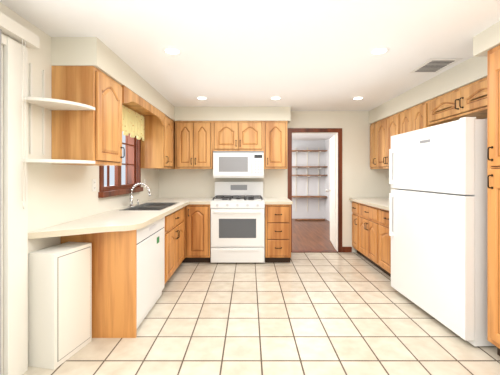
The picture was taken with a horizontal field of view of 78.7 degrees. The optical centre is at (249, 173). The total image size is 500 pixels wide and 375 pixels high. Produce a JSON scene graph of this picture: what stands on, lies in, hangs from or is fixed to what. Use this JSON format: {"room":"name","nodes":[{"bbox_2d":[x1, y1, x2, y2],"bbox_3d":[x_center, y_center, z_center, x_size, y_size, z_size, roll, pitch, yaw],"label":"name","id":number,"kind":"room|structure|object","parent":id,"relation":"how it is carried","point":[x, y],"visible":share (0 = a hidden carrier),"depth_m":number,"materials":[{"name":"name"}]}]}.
{"room":"kitchen","nodes":[
{"label":"kitchen","id":0,"kind":"room"},
{"bbox_2d":[0,2,158,374],"bbox_3d":[-1.535,0.133,1.695,0.150,2.275,6.690,0,0,0],"label":"wall","id":1,"kind":"structure","parent":0,"point":[58,194],"depth_m":2.22,"materials":[{"name":"white paint"}]},
{"bbox_2d":[2,35,27,374],"bbox_3d":[-1.520,0.230,0.535,0.180,2.080,2.870,0,0,0],"label":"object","id":2,"kind":"structure","parent":1,"relation":"attached to","point":[15,288],"depth_m":1.86,"materials":[{"name":"white paint"}]},
{"bbox_2d":[0,11,39,48],"bbox_3d":[-1.427,-0.870,0.540,0.063,0.080,2.980,0,0,0],"label":"blind headrail","id":3,"kind":"object","parent":1,"relation":"attached to","point":[13,29],"visible":1,"depth_m":1.85,"materials":[{"name":"white paint"}]},
{"bbox_2d":[0,29,1,374],"bbox_3d":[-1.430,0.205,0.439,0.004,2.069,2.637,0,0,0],"label":"blind slat","id":4,"kind":"object","parent":3,"relation":"hanging from","point":[0,202],"visible":1,"depth_m":1.75,"materials":[{"name":"grey"}]},
{"bbox_2d":[22,39,25,208],"bbox_3d":[-1.400,-0.303,1.893,0.005,1.052,0.029,0,0,0],"label":"blind cord","id":5,"kind":"object","parent":3,"relation":"hanging from","point":[22,124],"visible":1,"depth_m":1.89,"materials":[{"name":"white paint"}]},
{"bbox_2d":[23,63,94,163],"bbox_3d":[-1.296,-0.401,2.080,0.325,0.658,0.325,0,0,0],"label":"shelf","id":6,"kind":"object","parent":1,"relation":"attached to","point":[50,103],"visible":0.88,"depth_m":2.03,"materials":[{"name":"white paint"}]},
{"bbox_2d":[51,66,126,165],"bbox_3d":[-1.294,-0.431,2.497,0.328,0.723,0.501,0,0,0],"label":"upper cabinet","id":7,"kind":"object","parent":1,"relation":"attached to","point":[95,135],"depth_m":2.25,"materials":[{"name":"brown wood"}]},
{"bbox_2d":[92,179,95,191],"bbox_3d":[-1.454,0.110,2.860,0.009,0.115,0.070,0,0,0],"label":"electrical outlet","id":8,"kind":"object","parent":1,"relation":"attached to","point":[93,184],"visible":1,"depth_m":2.84,"materials":[{"name":"white plastic"}]},
{"bbox_2d":[98,134,142,197],"bbox_3d":[-1.508,-0.235,3.505,0.185,0.940,1.120,0,0,0],"label":"window","id":9,"kind":"structure","parent":1,"relation":"in","point":[132,164],"depth_m":3.75,"materials":[{"name":"brown wood"}]},
{"bbox_2d":[122,105,143,140],"bbox_3d":[-1.399,-0.593,3.504,0.039,0.325,1.112,0,0,0],"label":"curtain valance","id":10,"kind":"object","parent":9,"relation":"attached to","point":[132,123],"visible":0.5,"depth_m":3.65,"materials":[{"name":"fabric"}]},
{"bbox_2d":[140,114,174,168],"bbox_3d":[-1.294,-0.431,4.311,0.328,0.723,0.475,0,0,0],"label":"upper cabinet","id":11,"kind":"object","parent":1,"relation":"attached to","point":[158,145],"depth_m":4.07,"materials":[{"name":"brown wood"}]},
{"bbox_2d":[51,37,174,121],"bbox_3d":[-1.292,-0.900,3.583,0.335,0.210,2.675,0,0,0],"label":"soffit","id":12,"kind":"structure","parent":0,"point":[97,53],"depth_m":2.35,"materials":[{"name":"beige paint"}]},
{"bbox_2d":[175,107,290,123],"bbox_3d":[-0.253,-0.900,4.753,1.745,0.210,0.335,0,0,0],"label":"soffit","id":13,"kind":"structure","parent":0,"point":[232,113],"depth_m":4.58,"materials":[{"name":"beige paint"}]},
{"bbox_2d":[0,0,499,110],"bbox_3d":[0.405,-1.055,1.695,4.030,0.100,6.690,0,0,0],"label":"ceiling","id":14,"kind":"structure","parent":0,"point":[305,55],"depth_m":2.32,"materials":[{"name":"white paint"}]},
{"bbox_2d":[161,47,182,54],"bbox_3d":[-0.630,-1.000,2.490,0.170,0.006,0.170,0,0,0],"label":"recessed light","id":15,"kind":"object","parent":14,"relation":"in","point":[172,50],"visible":0.98,"depth_m":2.48,"materials":[{"name":"white"}]},
{"bbox_2d":[269,97,281,99],"bbox_3d":[0.350,-1.000,4.050,0.170,0.006,0.170,0,0,0],"label":"recessed light","id":16,"kind":"object","parent":14,"relation":"in","point":[275,98],"visible":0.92,"depth_m":4.06,"materials":[{"name":"white"}]},
{"bbox_2d":[351,97,364,99],"bbox_3d":[1.440,-1.000,4.050,0.170,0.006,0.170,0,0,0],"label":"recessed light","id":17,"kind":"object","parent":14,"relation":"in","point":[355,98],"visible":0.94,"depth_m":4.06,"materials":[{"name":"white"}]},
{"bbox_2d":[368,47,390,54],"bbox_3d":[1.060,-1.000,2.490,0.170,0.006,0.170,0,0,0],"label":"recessed light","id":18,"kind":"object","parent":14,"relation":"in","point":[378,50],"visible":0.94,"depth_m":2.48,"materials":[{"name":"white"}]},
{"bbox_2d":[408,58,462,72],"bbox_3d":[1.720,-1.001,2.845,0.280,0.006,0.370,0,0,0],"label":"ceiling vent","id":19,"kind":"object","parent":14,"relation":"in","point":[433,65],"visible":1,"depth_m":2.82,"materials":[{"name":"white metal"}]},
{"bbox_2d":[23,219,499,374],"bbox_3d":[0.405,1.300,3.550,4.030,0.060,10.400,0,0,0],"label":"floor","id":20,"kind":"structure","parent":0,"point":[328,313],"depth_m":2.48,"materials":[{"name":"tile"}]},
{"bbox_2d":[28,242,91,369],"bbox_3d":[-1.325,0.897,2.162,0.204,0.745,0.345,0,0,11],"label":"base cabinet","id":21,"kind":"object","parent":20,"relation":"on","point":[59,304],"visible":1,"depth_m":2.02,"materials":[{"name":"white paint"}]},
{"bbox_2d":[105,207,184,295],"bbox_3d":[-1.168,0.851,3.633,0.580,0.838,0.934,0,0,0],"label":"base cabinet","id":22,"kind":"object","parent":20,"relation":"on","point":[114,269],"depth_m":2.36,"materials":[{"name":"brown wood"}]},
{"bbox_2d":[28,183,212,238],"bbox_3d":[-1.004,0.339,3.454,0.909,0.460,2.928,0,0,0],"label":"countertop","id":23,"kind":"structure","parent":22,"relation":"on","point":[138,215],"depth_m":2.64,"materials":[{"name":"laminate"}]},
{"bbox_2d":[137,217,164,327],"bbox_3d":[-1.137,0.842,2.770,0.526,0.816,0.784,0,0,0],"label":"dishwasher","id":24,"kind":"object","parent":20,"relation":"on","point":[150,262],"visible":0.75,"depth_m":2.71,"materials":[{"name":"white metal"}]},
{"bbox_2d":[189,204,210,262],"bbox_3d":[-0.724,0.851,4.588,0.346,0.838,0.657,0,0,0],"label":"base cabinet","id":25,"kind":"object","parent":20,"relation":"on","point":[199,214],"depth_m":4.26,"materials":[{"name":"brown wood"}]},
{"bbox_2d":[210,182,264,262],"bbox_3d":[-0.166,0.693,4.551,0.760,1.125,0.697,0,0,0],"label":"stove","id":26,"kind":"object","parent":20,"relation":"on","point":[237,222],"visible":1,"depth_m":4.26,"materials":[{"name":"white metal"}]},
{"bbox_2d":[265,204,290,262],"bbox_3d":[0.405,0.851,4.572,0.360,0.838,0.690,0,0,0],"label":"drawers","id":27,"kind":"object","parent":20,"relation":"on","point":[277,233],"visible":0.98,"depth_m":4.26,"materials":[{"name":"brown wood"}]},
{"bbox_2d":[264,198,292,203],"bbox_3d":[0.410,0.410,4.581,0.386,0.040,0.674,0,0,0],"label":"countertop","id":28,"kind":"structure","parent":27,"relation":"on","point":[278,201],"depth_m":4.25,"materials":[{"name":"laminate"}]},
{"bbox_2d":[295,219,324,219],"bbox_3d":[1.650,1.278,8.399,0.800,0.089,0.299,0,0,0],"label":"baseboard","id":29,"kind":"object","parent":20,"relation":"on","point":[309,219],"visible":0.46,"depth_m":8.25,"materials":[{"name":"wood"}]},
{"bbox_2d":[352,201,355,248],"bbox_3d":[1.954,0.851,4.760,0.628,0.838,0.314,0,0,0],"label":"base cabinet","id":30,"kind":"object","parent":20,"relation":"on","point":[353,203],"depth_m":4.81,"materials":[{"name":"brown wood"}]},
{"bbox_2d":[356,202,375,265],"bbox_3d":[1.954,0.851,4.252,0.628,0.838,0.702,0,0,0],"label":"base cabinet","id":31,"kind":"object","parent":20,"relation":"on","point":[371,240],"depth_m":4.28,"materials":[{"name":"brown wood"}]},
{"bbox_2d":[349,198,388,210],"bbox_3d":[1.938,0.410,4.129,0.659,0.040,1.578,0,0,0],"label":"countertop","id":32,"kind":"structure","parent":31,"relation":"on","point":[381,203],"depth_m":4.25,"materials":[{"name":"laminate"}]},
{"bbox_2d":[376,207,390,276],"bbox_3d":[1.954,0.851,3.620,0.628,0.838,0.560,0,0,0],"label":"base cabinet","id":33,"kind":"object","parent":20,"relation":"on","point":[383,240],"depth_m":3.76,"materials":[{"name":"brown wood"}]},
{"bbox_2d":[389,117,494,345],"bbox_3d":[1.857,0.423,2.756,0.742,1.670,1.092,0,0,0],"label":"fridge","id":34,"kind":"object","parent":20,"relation":"on","point":[438,209],"visible":1,"depth_m":2.44,"materials":[{"name":"white metal"}]},
{"bbox_2d":[487,45,499,355],"bbox_3d":[1.943,0.206,1.695,0.650,2.128,0.890,0,0,0],"label":"pantry cabinet","id":35,"kind":"object","parent":20,"relation":"on","point":[493,196],"visible":1,"depth_m":2.06,"materials":[{"name":"brown wood"}]},
{"bbox_2d":[159,111,389,251],"bbox_3d":[0.405,0.133,4.980,4.030,2.275,0.120,0,0,0],"label":"wall","id":36,"kind":"structure","parent":0,"point":[361,178],"depth_m":4.92,"materials":[{"name":"white paint"}]},
{"bbox_2d":[175,121,214,168],"bbox_3d":[-0.841,-0.431,4.754,0.568,0.723,0.327,0,0,0],"label":"upper cabinet","id":37,"kind":"object","parent":36,"relation":"attached to","point":[197,143],"depth_m":4.59,"materials":[{"name":"brown wood"}]},
{"bbox_2d":[215,121,262,150],"bbox_3d":[-0.170,-0.566,4.754,0.770,0.453,0.327,0,0,0],"label":"upper cabinet","id":38,"kind":"object","parent":36,"relation":"attached to","point":[229,135],"depth_m":4.59,"materials":[{"name":"brown wood"}]},
{"bbox_2d":[213,151,263,177],"bbox_3d":[-0.165,-0.135,4.727,0.755,0.400,0.380,0,0,0],"label":"microwave","id":39,"kind":"object","parent":38,"relation":"attached to","point":[238,164],"visible":1,"depth_m":4.56,"materials":[{"name":"white plastic"}]},
{"bbox_2d":[263,121,286,168],"bbox_3d":[0.396,-0.431,4.754,0.358,0.723,0.327,0,0,0],"label":"upper cabinet","id":40,"kind":"object","parent":36,"relation":"attached to","point":[274,132],"depth_m":4.59,"materials":[{"name":"brown wood"}]},
{"bbox_2d":[288,128,341,251],"bbox_3d":[1.055,0.271,4.970,0.878,1.998,0.140,0,0,0],"label":"door frame","id":41,"kind":"structure","parent":36,"relation":"attached to","point":[336,131],"depth_m":4.90,"materials":[{"name":"brown wood"}]},
{"bbox_2d":[326,134,335,248],"bbox_3d":[1.490,0.304,5.411,0.137,1.908,0.732,0,0,0],"label":"door","id":42,"kind":"structure","parent":36,"relation":"in","point":[332,190],"depth_m":5.26,"materials":[{"name":"white paint"}]},
{"bbox_2d":[342,247,351,251],"bbox_3d":[1.572,1.225,4.913,0.152,0.090,0.014,0,0,0],"label":"baseboard","id":43,"kind":"structure","parent":36,"relation":"attached to","point":[346,249],"depth_m":4.91,"materials":[{"name":"brown wood"}]},
{"bbox_2d":[292,141,324,218],"bbox_3d":[0.600,0.170,8.675,3.600,2.200,0.150,0,0,0],"label":"wall","id":44,"kind":"structure","parent":0,"point":[303,213],"depth_m":8.60,"materials":[{"name":"white paint"}]},
{"bbox_2d":[292,148,326,211],"bbox_3d":[1.620,0.170,8.450,1.000,1.800,0.299,0,0,0],"label":"shelving unit","id":45,"kind":"object","parent":44,"relation":"attached to","point":[307,166],"visible":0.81,"depth_m":8.46,"materials":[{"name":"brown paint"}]},
{"bbox_2d":[292,134,334,140],"bbox_3d":[0.600,-0.980,6.895,3.600,0.100,3.710,0,0,0],"label":"ceiling","id":46,"kind":"structure","parent":0,"point":[309,137],"depth_m":7.88,"materials":[{"name":"white paint"}]},
{"bbox_2d":[325,138,330,220],"bbox_3d":[2.190,0.170,6.820,0.120,2.200,3.560,0,0,0],"label":"wall","id":47,"kind":"structure","parent":0,"point":[327,179],"depth_m":8.32,"materials":[{"name":"white paint"}]},
{"bbox_2d":[369,21,499,123],"bbox_3d":[1.960,-0.900,1.710,0.620,0.210,6.420,0,0,0],"label":"soffit","id":48,"kind":"structure","parent":0,"point":[469,71],"depth_m":2.92,"materials":[{"name":"beige paint"}]},
{"bbox_3d":[2.345,0.133,1.695,0.150,2.275,6.690,0,0,0],"label":"wall","id":49,"kind":"structure","parent":0,"visible":0},
{"bbox_2d":[370,123,373,168],"bbox_3d":[2.099,-0.431,4.777,0.338,0.723,0.279,0,0,0],"label":"upper cabinet","id":50,"kind":"object","parent":49,"relation":"attached to","point":[371,125],"depth_m":4.82,"materials":[{"name":"brown wood"}]},
{"bbox_2d":[374,113,397,168],"bbox_3d":[2.099,-0.431,4.287,0.338,0.723,0.700,0,0,0],"label":"upper cabinet","id":51,"kind":"object","parent":49,"relation":"attached to","point":[385,128],"depth_m":4.39,"materials":[{"name":"brown wood"}]},
{"bbox_2d":[398,102,435,133],"bbox_3d":[2.099,-0.431,3.630,0.338,0.723,0.615,0,0,0],"label":"upper cabinet","id":52,"kind":"object","parent":49,"relation":"attached to","point":[414,118],"depth_m":3.61,"materials":[{"name":"brown wood"}]},
{"bbox_2d":[426,89,486,124],"bbox_3d":[2.099,-0.661,3.053,0.338,0.263,0.535,0,0,0],"label":"upper cabinet","id":53,"kind":"object","parent":49,"relation":"attached to","point":[442,109],"depth_m":3.05,"materials":[{"name":"brown wood"}]},
{"bbox_2d":[458,77,486,116],"bbox_3d":[2.099,-0.661,2.521,0.338,0.263,0.537,0,0,0],"label":"upper cabinet","id":54,"kind":"object","parent":49,"relation":"attached to","point":[469,100],"depth_m":2.65,"materials":[{"name":"brown wood"}]}
]}

